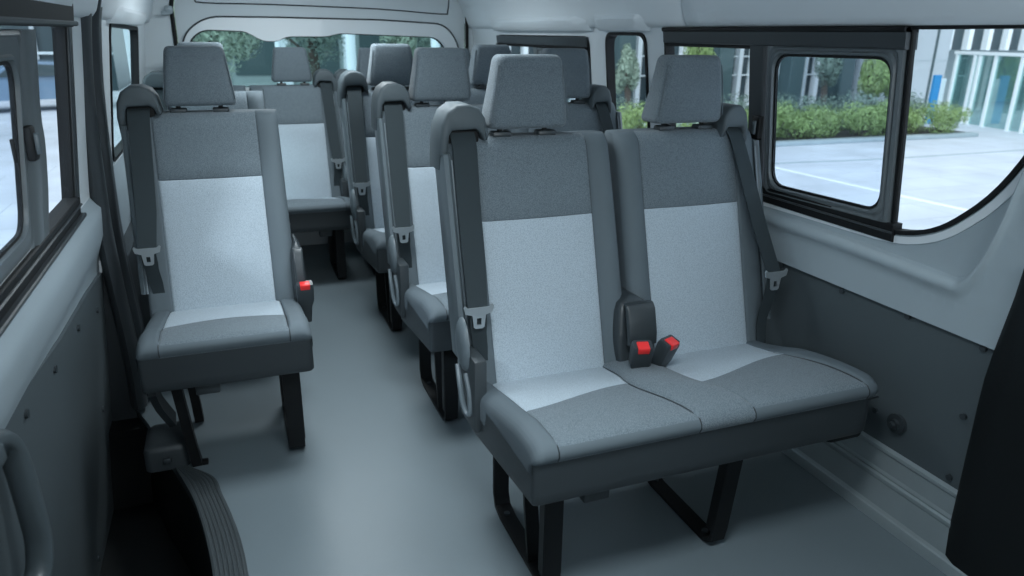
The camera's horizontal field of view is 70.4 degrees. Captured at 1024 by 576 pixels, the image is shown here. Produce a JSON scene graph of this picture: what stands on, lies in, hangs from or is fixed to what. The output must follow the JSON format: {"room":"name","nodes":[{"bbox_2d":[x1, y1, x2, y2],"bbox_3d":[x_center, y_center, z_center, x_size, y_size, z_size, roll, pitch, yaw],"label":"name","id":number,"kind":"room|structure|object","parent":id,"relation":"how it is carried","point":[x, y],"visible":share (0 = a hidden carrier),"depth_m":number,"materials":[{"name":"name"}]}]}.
{"room":"vehicle interior","nodes":[
{"label":"vehicle interior","id":0,"kind":"room"},
{"bbox_2d":[102,19,145,272],"bbox_3d":[-1.711,-0.336,3.288,0.169,1.670,2.020,-6,21,-20],"label":"wall","id":1,"kind":"structure","parent":0,"point":[119,165],"depth_m":2.80,"materials":[{"name":"grey paint"}]},
{"bbox_2d":[0,17,113,575],"bbox_3d":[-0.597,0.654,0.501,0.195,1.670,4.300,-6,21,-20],"label":"door","id":2,"kind":"structure","parent":1,"relation":"in","point":[55,397],"depth_m":1.74,"materials":[{"name":"grey paint"}]},
{"bbox_2d":[0,0,86,336],"bbox_3d":[-0.898,-0.217,1.254,0.125,0.560,1.585,-6,21,-20],"label":"window","id":3,"kind":"structure","parent":2,"relation":"attached to","point":[40,236],"depth_m":1.47,"materials":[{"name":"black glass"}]},
{"bbox_2d":[81,0,147,409],"bbox_3d":[-1.286,-0.275,2.379,0.144,1.413,0.328,-6,21,-20],"label":"trim","id":4,"kind":"structure","parent":1,"relation":"attached to","point":[113,255],"depth_m":2.31,"materials":[{"name":"grey plastic"}]},
{"bbox_2d":[109,23,139,161],"bbox_3d":[-1.660,-0.866,3.099,0.096,0.497,1.056,-6,21,-20],"label":"window","id":5,"kind":"structure","parent":1,"relation":"in","point":[117,150],"depth_m":3.11,"materials":[{"name":"black plastic"}]},
{"bbox_2d":[99,220,150,420],"bbox_3d":[-1.521,0.087,2.814,0.175,0.530,0.815,-6,21,-20],"label":"trim","id":6,"kind":"structure","parent":1,"relation":"attached to","point":[121,409],"depth_m":2.52,"materials":[{"name":"grey plastic"}]},
{"bbox_2d":[106,7,145,24],"bbox_3d":[-1.595,-1.134,3.035,0.055,0.062,1.130,-6,21,-20],"label":"trim","id":7,"kind":"structure","parent":1,"relation":"attached to","point":[123,15],"depth_m":2.77,"materials":[{"name":"grey paint"}]},
{"bbox_2d":[109,417,152,509],"bbox_3d":[-1.357,0.630,2.570,0.320,0.330,0.100,-6,21,-20],"label":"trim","id":8,"kind":"structure","parent":1,"relation":"attached to","point":[131,481],"depth_m":2.52,"materials":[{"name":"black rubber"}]},
{"bbox_2d":[99,418,212,575],"bbox_3d":[-0.526,1.258,0.756,0.464,0.302,4.320,-6,21,-20],"label":"step","id":9,"kind":"structure","parent":1,"relation":"attached to","point":[164,536],"depth_m":2.33,"materials":[{"name":"black rubber"}]},
{"bbox_2d":[123,0,473,245],"bbox_3d":[-1.108,-1.079,4.364,2.070,1.660,0.050,-6,21,-20],"label":"wall","id":10,"kind":"structure","parent":0,"point":[158,31],"depth_m":3.93,"materials":[{"name":"paint"}]},
{"bbox_2d":[161,6,172,14],"bbox_3d":[-1.835,-1.475,3.861,0.058,0.050,0.050,-6,21,-20],"label":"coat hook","id":11,"kind":"object","parent":10,"relation":"attached to","point":[168,9],"visible":1,"depth_m":3.85,"materials":[{"name":"grey plastic"}]},
{"bbox_2d":[169,0,177,45],"bbox_3d":[-1.804,-1.387,3.939,0.072,0.702,0.022,-6,21,-20],"label":"trim","id":12,"kind":"structure","parent":10,"relation":"attached to","point":[171,2],"depth_m":3.91,"materials":[{"name":"black rubber"}]},
{"bbox_2d":[174,0,463,90],"bbox_3d":[-1.068,-1.207,4.338,1.635,1.300,0.064,-6,21,-20],"label":"door","id":13,"kind":"structure","parent":10,"relation":"in","point":[266,20],"depth_m":4.18,"materials":[{"name":"paint"}]},
{"bbox_2d":[190,30,443,86],"bbox_3d":[-1.105,-1.354,4.298,1.506,0.312,0.058,-6,21,-20],"label":"window","id":14,"kind":"structure","parent":13,"relation":"attached to","point":[195,35],"depth_m":4.21,"materials":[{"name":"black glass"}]},
{"bbox_2d":[465,17,468,48],"bbox_3d":[-0.303,-1.557,4.487,0.072,0.702,0.022,-6,21,-20],"label":"trim","id":15,"kind":"structure","parent":10,"relation":"attached to","point":[466,23],"depth_m":4.49,"materials":[{"name":"black rubber"}]},
{"bbox_2d":[36,0,1023,28],"bbox_3d":[-0.013,-0.742,1.435,2.010,0.396,6.200,-6,21,-20],"label":"ceiling","id":16,"kind":"structure","parent":0,"point":[478,14],"depth_m":2.07,"materials":[{"name":"plastic"}]},
{"bbox_2d":[137,241,946,575],"bbox_3d":[-0.028,0.694,1.893,2.070,0.030,6.320,-6,21,-20],"label":"floor","id":17,"kind":"structure","parent":0,"point":[380,484],"depth_m":2.11,"materials":[{"name":"grey plastic"}]},
{"bbox_2d":[144,421,190,472],"bbox_3d":[-1.070,0.495,2.258,0.123,0.079,0.170,-6,21,-20],"label":"storage box","id":18,"kind":"object","parent":17,"relation":"on","point":[165,448],"visible":0.84,"depth_m":2.21,"materials":[{"name":"grey plastic"}]},
{"bbox_2d":[175,465,248,575],"bbox_3d":[-0.204,1.147,0.582,0.175,0.036,3.854,-7,21,-22],"label":"trim","id":19,"kind":"structure","parent":17,"relation":"attached to","point":[220,531],"depth_m":1.97,"materials":[{"name":"grey rubber"}]},
{"bbox_2d":[116,46,313,466],"bbox_3d":[-0.917,-0.120,2.301,0.536,1.216,0.734,-6,21,-20],"label":"seat","id":20,"kind":"object","parent":17,"relation":"on","point":[221,268],"visible":1,"depth_m":2.35,"materials":[{"name":"fabric"}]},
{"bbox_2d":[136,299,312,369],"bbox_3d":[-0.880,0.120,2.244,0.467,0.121,0.455,-6,21,-20],"label":"cushion","id":21,"kind":"object","parent":20,"relation":"on","point":[180,334],"depth_m":2.10,"materials":[{"name":"fabric"}]},
{"bbox_2d":[142,42,290,229],"bbox_3d":[-1.223,-0.389,3.058,0.536,1.216,0.734,-6,21,-20],"label":"seat","id":22,"kind":"object","parent":17,"relation":"on","point":[154,79],"visible":0.02,"depth_m":3.12,"materials":[{"name":"fabric"}]},
{"bbox_2d":[233,47,354,278],"bbox_3d":[-1.372,-0.641,3.823,1.037,1.181,0.734,-6,21,-20],"label":"seat","id":23,"kind":"object","parent":17,"relation":"on","point":[313,160],"visible":0.35,"depth_m":4.01,"materials":[{"name":"fabric"}]},
{"bbox_2d":[287,196,350,213],"bbox_3d":[-1.304,-0.413,3.775,0.915,0.124,0.455,-6,21,-20],"label":"cushion","id":24,"kind":"object","parent":23,"relation":"on","point":[296,204],"depth_m":3.69,"materials":[{"name":"fabric"}]},
{"bbox_2d":[334,48,486,275],"bbox_3d":[-0.442,-0.747,4.162,1.042,1.181,0.734,-6,21,-20],"label":"seat","id":25,"kind":"object","parent":17,"relation":"on","point":[363,53],"visible":0.02,"depth_m":4.09,"materials":[{"name":"fabric"}]},
{"bbox_2d":[337,44,510,330],"bbox_3d":[-0.214,-0.504,3.425,1.086,1.215,0.734,-6,21,-20],"label":"seat","id":26,"kind":"object","parent":17,"relation":"on","point":[387,62],"visible":0.27,"depth_m":3.36,"materials":[{"name":"fabric"}]},
{"bbox_2d":[362,228,386,255],"bbox_3d":[-0.190,-0.265,3.363,0.958,0.128,0.455,-6,21,-20],"label":"cushion","id":27,"kind":"object","parent":26,"relation":"on","point":[373,239],"depth_m":3.11,"materials":[{"name":"fabric"}]},
{"bbox_2d":[371,47,622,420],"bbox_3d":[0.090,-0.238,2.676,1.086,1.215,0.734,-6,21,-20],"label":"seat","id":28,"kind":"object","parent":17,"relation":"on","point":[408,185],"visible":0.27,"depth_m":2.63,"materials":[{"name":"fabric"}]},
{"bbox_2d":[404,281,449,329],"bbox_3d":[0.114,0.001,2.614,0.958,0.128,0.455,-6,21,-20],"label":"cushion","id":29,"kind":"object","parent":28,"relation":"on","point":[425,302],"depth_m":2.39,"materials":[{"name":"fabric"}]},
{"bbox_2d":[430,54,878,575],"bbox_3d":[0.390,0.025,1.934,1.086,1.215,0.734,-6,21,-20],"label":"seat","id":30,"kind":"object","parent":17,"relation":"on","point":[611,293],"visible":1,"depth_m":1.92,"materials":[{"name":"fabric"}]},
{"bbox_2d":[480,340,877,476],"bbox_3d":[0.414,0.264,1.871,0.958,0.128,0.455,-6,21,-20],"label":"cushion","id":31,"kind":"object","parent":30,"relation":"on","point":[559,408],"depth_m":1.75,"materials":[{"name":"fabric"}]},
{"bbox_2d":[472,28,1023,349],"bbox_3d":[0.881,-0.330,1.898,0.092,0.695,6.320,-6,21,-20],"label":"wall","id":32,"kind":"structure","parent":0,"point":[965,284],"depth_m":1.77,"materials":[{"name":"grey paint"}]},
{"bbox_2d":[496,35,591,83],"bbox_3d":[0.154,-1.035,3.692,0.101,0.472,1.157,-6,21,-20],"label":"window","id":33,"kind":"structure","parent":32,"relation":"in","point":[538,42],"depth_m":3.50,"materials":[{"name":"black plastic"}]},
{"bbox_2d":[490,14,650,30],"bbox_3d":[0.183,-1.225,3.364,0.055,0.062,1.680,-6,21,-20],"label":"trim","id":34,"kind":"structure","parent":32,"relation":"attached to","point":[623,22],"depth_m":3.13,"materials":[{"name":"grey paint"}]},
{"bbox_2d":[605,32,649,127],"bbox_3d":[0.474,-0.765,2.907,0.094,0.488,0.338,-6,21,-20],"label":"window","id":35,"kind":"structure","parent":32,"relation":"in","point":[610,38],"depth_m":2.97,"materials":[{"name":"black rubber"}]},
{"bbox_2d":[661,25,1023,243],"bbox_3d":[0.819,-0.462,2.027,0.114,0.558,1.459,-6,21,-20],"label":"window","id":36,"kind":"structure","parent":32,"relation":"in","point":[896,46],"depth_m":1.88,"materials":[{"name":"black plastic"}]},
{"bbox_2d":[781,431,966,575],"bbox_3d":[0.945,0.463,2.222,0.060,0.214,6.250,-6,21,-20],"label":"trim","id":37,"kind":"structure","parent":32,"relation":"attached to","point":[908,501],"depth_m":1.98,"materials":[{"name":"metal"}]},
{"bbox_2d":[766,261,993,489],"bbox_3d":[0.935,0.167,2.113,0.058,0.445,6.250,-6,21,-20],"label":"side wall panel","id":38,"kind":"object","parent":32,"relation":"attached to","point":[929,378],"depth_m":1.91,"materials":[{"name":"grey plastic"}]},
{"bbox_2d":[945,270,1023,575],"bbox_3d":[1.222,0.441,1.410,0.174,0.840,0.736,-6,21,-20],"label":"seat back","id":39,"kind":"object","parent":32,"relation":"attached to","point":[986,533],"depth_m":1.64,"materials":[{"name":"black plastic"}]},
{"label":"outside","id":40,"kind":"structure","parent":0,"visible":0},
{"bbox_2d":[0,84,1023,249],"bbox_3d":[-2.489,-4.455,20.125,130.000,0.200,120.000,-6,21,-20],"label":"ground","id":41,"kind":"structure","parent":40,"point":[962,181],"depth_m":14.07,"materials":[{"name":"grey concrete"}]},
{"bbox_2d":[0,60,55,100],"bbox_3d":[-14.709,-6.149,21.954,4.270,1.474,1.790,-15,25,-38],"label":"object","id":42,"kind":"object","parent":41,"relation":"on","point":[45,67],"visible":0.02,"depth_m":21.53,"materials":[{"name":"blue metal"}]},
{"bbox_2d":[0,26,130,90],"bbox_3d":[-24.779,-14.590,26.727,17.000,14.000,6.150,-6,21,-20],"label":"building","id":43,"kind":"structure","parent":41,"relation":"on","point":[121,78],"depth_m":29.22,"materials":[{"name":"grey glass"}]},
{"bbox_2d":[173,4,262,77],"bbox_3d":[-5.903,-4.751,14.562,2.542,3.954,2.677,-6,21,-20],"label":"tree","id":44,"kind":"object","parent":41,"relation":"on","point":[235,41],"visible":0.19,"depth_m":14.16,"materials":[{"name":"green plant"}]},
{"bbox_2d":[275,41,283,82],"bbox_3d":[-4.094,-5.076,12.441,0.280,6.000,0.280,-6,21,-20],"label":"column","id":45,"kind":"structure","parent":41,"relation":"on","point":[277,43],"depth_m":12.69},
{"bbox_2d":[173,5,430,85],"bbox_3d":[-6.894,-11.093,25.003,11.500,9.000,4.120,-6,21,-20],"label":"building","id":46,"kind":"structure","parent":41,"relation":"on","point":[257,70],"depth_m":23.72,"materials":[{"name":"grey glass"}]},
{"bbox_2d":[283,34,345,79],"bbox_3d":[-4.745,-5.805,17.604,1.789,3.967,2.073,0,19,-1],"label":"tree","id":47,"kind":"object","parent":41,"relation":"on","point":[314,45],"visible":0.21,"depth_m":17.50,"materials":[{"name":"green plant"}]},
{"bbox_2d":[345,34,356,70],"bbox_3d":[-2.830,-5.078,12.497,0.280,6.000,0.280,-6,21,-20],"label":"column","id":48,"kind":"structure","parent":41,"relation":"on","point":[350,44],"depth_m":12.75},
{"bbox_2d":[378,36,417,55],"bbox_3d":[-2.640,-5.528,17.388,0.926,3.641,1.173,12,22,28],"label":"tree","id":49,"kind":"object","parent":41,"relation":"on","point":[411,41],"visible":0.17,"depth_m":17.03,"materials":[{"name":"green plant"}]},
{"bbox_2d":[431,38,439,46],"bbox_3d":[-1.431,-5.379,13.411,0.280,6.000,0.280,-6,21,-20],"label":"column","id":50,"kind":"structure","parent":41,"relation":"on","point":[434,43],"depth_m":13.61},
{"bbox_2d":[416,24,464,47],"bbox_3d":[-1.573,-6.569,19.873,2.305,3.995,2.310,-6,21,-20],"label":"tree","id":51,"kind":"object","parent":41,"relation":"on","point":[428,41],"visible":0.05,"depth_m":19.45,"materials":[{"name":"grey plant"}]},
{"bbox_2d":[615,43,640,107],"bbox_3d":[3.242,-5.729,20.402,0.751,2.190,0.686,-6,21,-20],"label":"tree","id":52,"kind":"object","parent":41,"relation":"on","point":[628,70],"visible":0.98,"depth_m":20.16,"materials":[{"name":"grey plant"}]},
{"bbox_2d":[676,122,698,126],"bbox_3d":[2.452,-2.016,11.053,1.094,1.340,1.283,9,21,23],"label":"shrub","id":53,"kind":"object","parent":41,"relation":"on","point":[677,124],"visible":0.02,"depth_m":11.09,"materials":[{"name":"green plant"}]},
{"bbox_2d":[683,47,715,54],"bbox_3d":[5.466,-6.212,21.166,1.055,2.653,0.650,15,24,35],"label":"tree","id":54,"kind":"object","parent":41,"relation":"on","point":[692,50],"visible":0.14,"depth_m":20.79,"materials":[{"name":"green plant"}]},
{"bbox_2d":[464,29,1023,111],"bbox_3d":[13.141,-12.771,26.044,31.000,12.000,6.520,-6,21,-20],"label":"office building","id":55,"kind":"structure","parent":41,"relation":"on","point":[934,54],"depth_m":24.70,"materials":[{"name":"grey glass"}]},
{"bbox_2d":[814,57,844,104],"bbox_3d":[9.676,-6.518,22.372,0.796,2.545,0.742,-6,21,-20],"label":"tree","id":56,"kind":"object","parent":41,"relation":"on","point":[829,70],"visible":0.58,"depth_m":22.20,"materials":[{"name":"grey plant"}]},
{"bbox_2d":[775,167,967,210],"bbox_3d":[6.544,-1.271,11.054,0.216,0.004,9.628,-8,21,-24],"label":"road marking","id":57,"kind":"object","parent":41,"relation":"on","point":[827,179],"visible":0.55,"depth_m":12.15,"materials":[{"name":"white paint"}]},
{"bbox_2d":[857,59,889,104],"bbox_3d":[10.659,-5.885,21.521,0.733,1.943,0.719,-6,21,-20],"label":"tree","id":58,"kind":"object","parent":41,"relation":"on","point":[874,77],"visible":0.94,"depth_m":21.27,"materials":[{"name":"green plant"}]},
{"bbox_2d":[776,124,978,146],"bbox_3d":[5.668,-3.784,18.072,12.700,0.100,3.050,-6,21,-20],"label":"kerb","id":59,"kind":"object","parent":41,"relation":"on","point":[844,136],"visible":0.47,"depth_m":18.05,"materials":[{"name":"concrete"}]},
{"bbox_2d":[616,94,635,112],"bbox_3d":[2.304,-4.097,17.250,1.156,1.108,1.990,17,25,39],"label":"shrub","id":60,"kind":"object","parent":59,"relation":"on","point":[617,108],"visible":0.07,"depth_m":17.23,"materials":[{"name":"green plant"}]},
{"bbox_2d":[620,111,637,128],"bbox_3d":[1.703,-3.380,15.513,1.798,0.878,1.210,-6,21,-20],"label":"shrub","id":61,"kind":"object","parent":59,"relation":"on","point":[620,111],"visible":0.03,"depth_m":15.39,"materials":[{"name":"green plant"}]},
{"bbox_2d":[616,100,645,128],"bbox_3d":[2.575,-3.613,16.048,1.799,0.990,1.011,-14,24,-36],"label":"shrub","id":62,"kind":"object","parent":59,"relation":"on","point":[635,111],"visible":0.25,"depth_m":15.85,"materials":[{"name":"green plant"}]},
{"bbox_2d":[617,96,645,123],"bbox_3d":[3.210,-4.132,17.568,2.035,0.982,1.270,-1,19,-4],"label":"shrub","id":63,"kind":"object","parent":59,"relation":"on","point":[630,96],"visible":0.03,"depth_m":17.32,"materials":[{"name":"green plant"}]},
{"bbox_2d":[622,108,690,128],"bbox_3d":[3.390,-3.554,16.110,1.798,0.856,1.210,-6,20,-19],"label":"shrub","id":64,"kind":"object","parent":59,"relation":"on","point":[637,108],"visible":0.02,"depth_m":15.93,"materials":[{"name":"green plant"}]},
{"bbox_2d":[689,91,748,124],"bbox_3d":[5.131,-4.302,17.979,2.035,1.091,1.270,-8,21,-23],"label":"shrub","id":65,"kind":"object","parent":59,"relation":"on","point":[734,91],"visible":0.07,"depth_m":18.04,"materials":[{"name":"green plant"}]},
{"bbox_2d":[726,94,748,111],"bbox_3d":[5.816,-4.407,18.470,1.990,0.967,1.156,-6,20,-19],"label":"shrub","id":66,"kind":"object","parent":59,"relation":"on","point":[744,94],"visible":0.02,"depth_m":18.17,"materials":[{"name":"green plant"}]},
{"bbox_2d":[740,91,798,129],"bbox_3d":[6.657,-4.614,18.842,2.035,1.155,1.270,-13,24,-35],"label":"shrub","id":67,"kind":"object","parent":59,"relation":"on","point":[783,98],"visible":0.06,"depth_m":18.54,"materials":[{"name":"green plant"}]},
{"bbox_2d":[747,99,798,137],"bbox_3d":[6.119,-3.936,17.137,1.799,0.972,1.011,-15,25,-38],"label":"shrub","id":68,"kind":"object","parent":59,"relation":"on","point":[779,109],"visible":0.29,"depth_m":16.99,"materials":[{"name":"green plant"}]},
{"bbox_2d":[777,106,826,139],"bbox_3d":[6.828,-3.965,17.481,1.798,0.817,1.210,-5,20,-16],"label":"shrub","id":69,"kind":"object","parent":59,"relation":"on","point":[798,123],"visible":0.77,"depth_m":17.21,"materials":[{"name":"green plant"}]},
{"bbox_2d":[784,93,827,130],"bbox_3d":[7.684,-4.623,19.102,1.994,1.010,1.156,-10,22,-27],"label":"shrub","id":70,"kind":"object","parent":59,"relation":"on","point":[801,105],"visible":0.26,"depth_m":19.06,"materials":[{"name":"green plant"}]},
{"bbox_2d":[801,104,856,138],"bbox_3d":[7.630,-4.054,17.724,1.799,0.845,1.011,-16,25,-40],"label":"shrub","id":71,"kind":"object","parent":59,"relation":"on","point":[829,119],"visible":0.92,"depth_m":17.53,"materials":[{"name":"green plant"}]},
{"bbox_2d":[806,92,871,129],"bbox_3d":[8.602,-4.670,19.251,2.035,1.032,1.270,-4,20,-13],"label":"shrub","id":72,"kind":"object","parent":59,"relation":"on","point":[830,103],"visible":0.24,"depth_m":19.27,"materials":[{"name":"green plant"}]},
{"bbox_2d":[839,89,884,126],"bbox_3d":[9.349,-4.813,19.548,1.156,1.127,1.990,15,24,36],"label":"shrub","id":73,"kind":"object","parent":59,"relation":"on","point":[868,102],"visible":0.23,"depth_m":19.23,"materials":[{"name":"green plant"}]},
{"bbox_2d":[838,101,887,135],"bbox_3d":[8.689,-4.170,17.936,1.798,0.954,1.210,-4,20,-15],"label":"shrub","id":74,"kind":"object","parent":59,"relation":"on","point":[862,113],"visible":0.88,"depth_m":17.67,"materials":[{"name":"green plant"}]},
{"bbox_2d":[848,91,914,126],"bbox_3d":[10.165,-4.922,20.084,2.035,0.995,1.270,-1,19,-6],"label":"shrub","id":75,"kind":"object","parent":59,"relation":"on","point":[868,91],"visible":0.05,"depth_m":19.81,"materials":[{"name":"green plant"}]},
{"bbox_2d":[861,99,911,135],"bbox_3d":[9.548,-4.350,18.512,1.799,0.936,1.011,-17,26,-41],"label":"shrub","id":76,"kind":"object","parent":59,"relation":"on","point":[884,106],"visible":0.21,"depth_m":18.30,"materials":[{"name":"green plant"}]},
{"bbox_2d":[883,89,930,118],"bbox_3d":[11.126,-5.072,20.457,1.989,1.058,1.157,-14,24,-36],"label":"shrub","id":77,"kind":"object","parent":59,"relation":"on","point":[912,95],"visible":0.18,"depth_m":20.37,"materials":[{"name":"green plant"}]},
{"bbox_2d":[879,103,936,133],"bbox_3d":[10.270,-4.380,18.838,1.798,0.794,1.210,-4,20,-13],"label":"shrub","id":78,"kind":"object","parent":59,"relation":"on","point":[913,117],"visible":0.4,"depth_m":18.65,"materials":[{"name":"green plant"}]},
{"bbox_2d":[923,100,972,133],"bbox_3d":[11.189,-4.401,18.794,1.005,0.887,1.801,19,26,41],"label":"shrub","id":79,"kind":"object","parent":59,"relation":"on","point":[944,118],"visible":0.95,"depth_m":18.60,"materials":[{"name":"green plant"}]},
{"bbox_2d":[882,67,889,99],"bbox_3d":[11.526,-6.083,22.064,0.585,1.980,0.782,0,19,-1],"label":"tree","id":80,"kind":"object","parent":41,"relation":"on","point":[886,91],"visible":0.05,"depth_m":21.90,"materials":[{"name":"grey plant"}]},
{"bbox_2d":[775,149,1023,163],"bbox_3d":[9.624,-2.954,15.993,18.503,0.004,0.350,-6,21,-20],"label":"expansion joint","id":81,"kind":"object","parent":41,"relation":"on","point":[1022,149],"visible":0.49,"depth_m":15.41,"materials":[{"name":"stone"}]},
{"bbox_2d":[924,75,946,123],"bbox_3d":[12.534,-5.574,21.494,0.460,1.400,0.100,-6,21,-20],"label":"sign post","id":82,"kind":"object","parent":41,"relation":"on","point":[938,84],"visible":0.63,"depth_m":21.36,"materials":[{"name":"blue"}]},
{"bbox_2d":[946,51,1023,133],"bbox_3d":[13.836,-5.169,19.385,0.180,2.060,6.150,-2,19,-7],"label":"glass entrance","id":83,"kind":"object","parent":41,"relation":"on","point":[978,60],"visible":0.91,"depth_m":20.95,"materials":[{"name":"white"}]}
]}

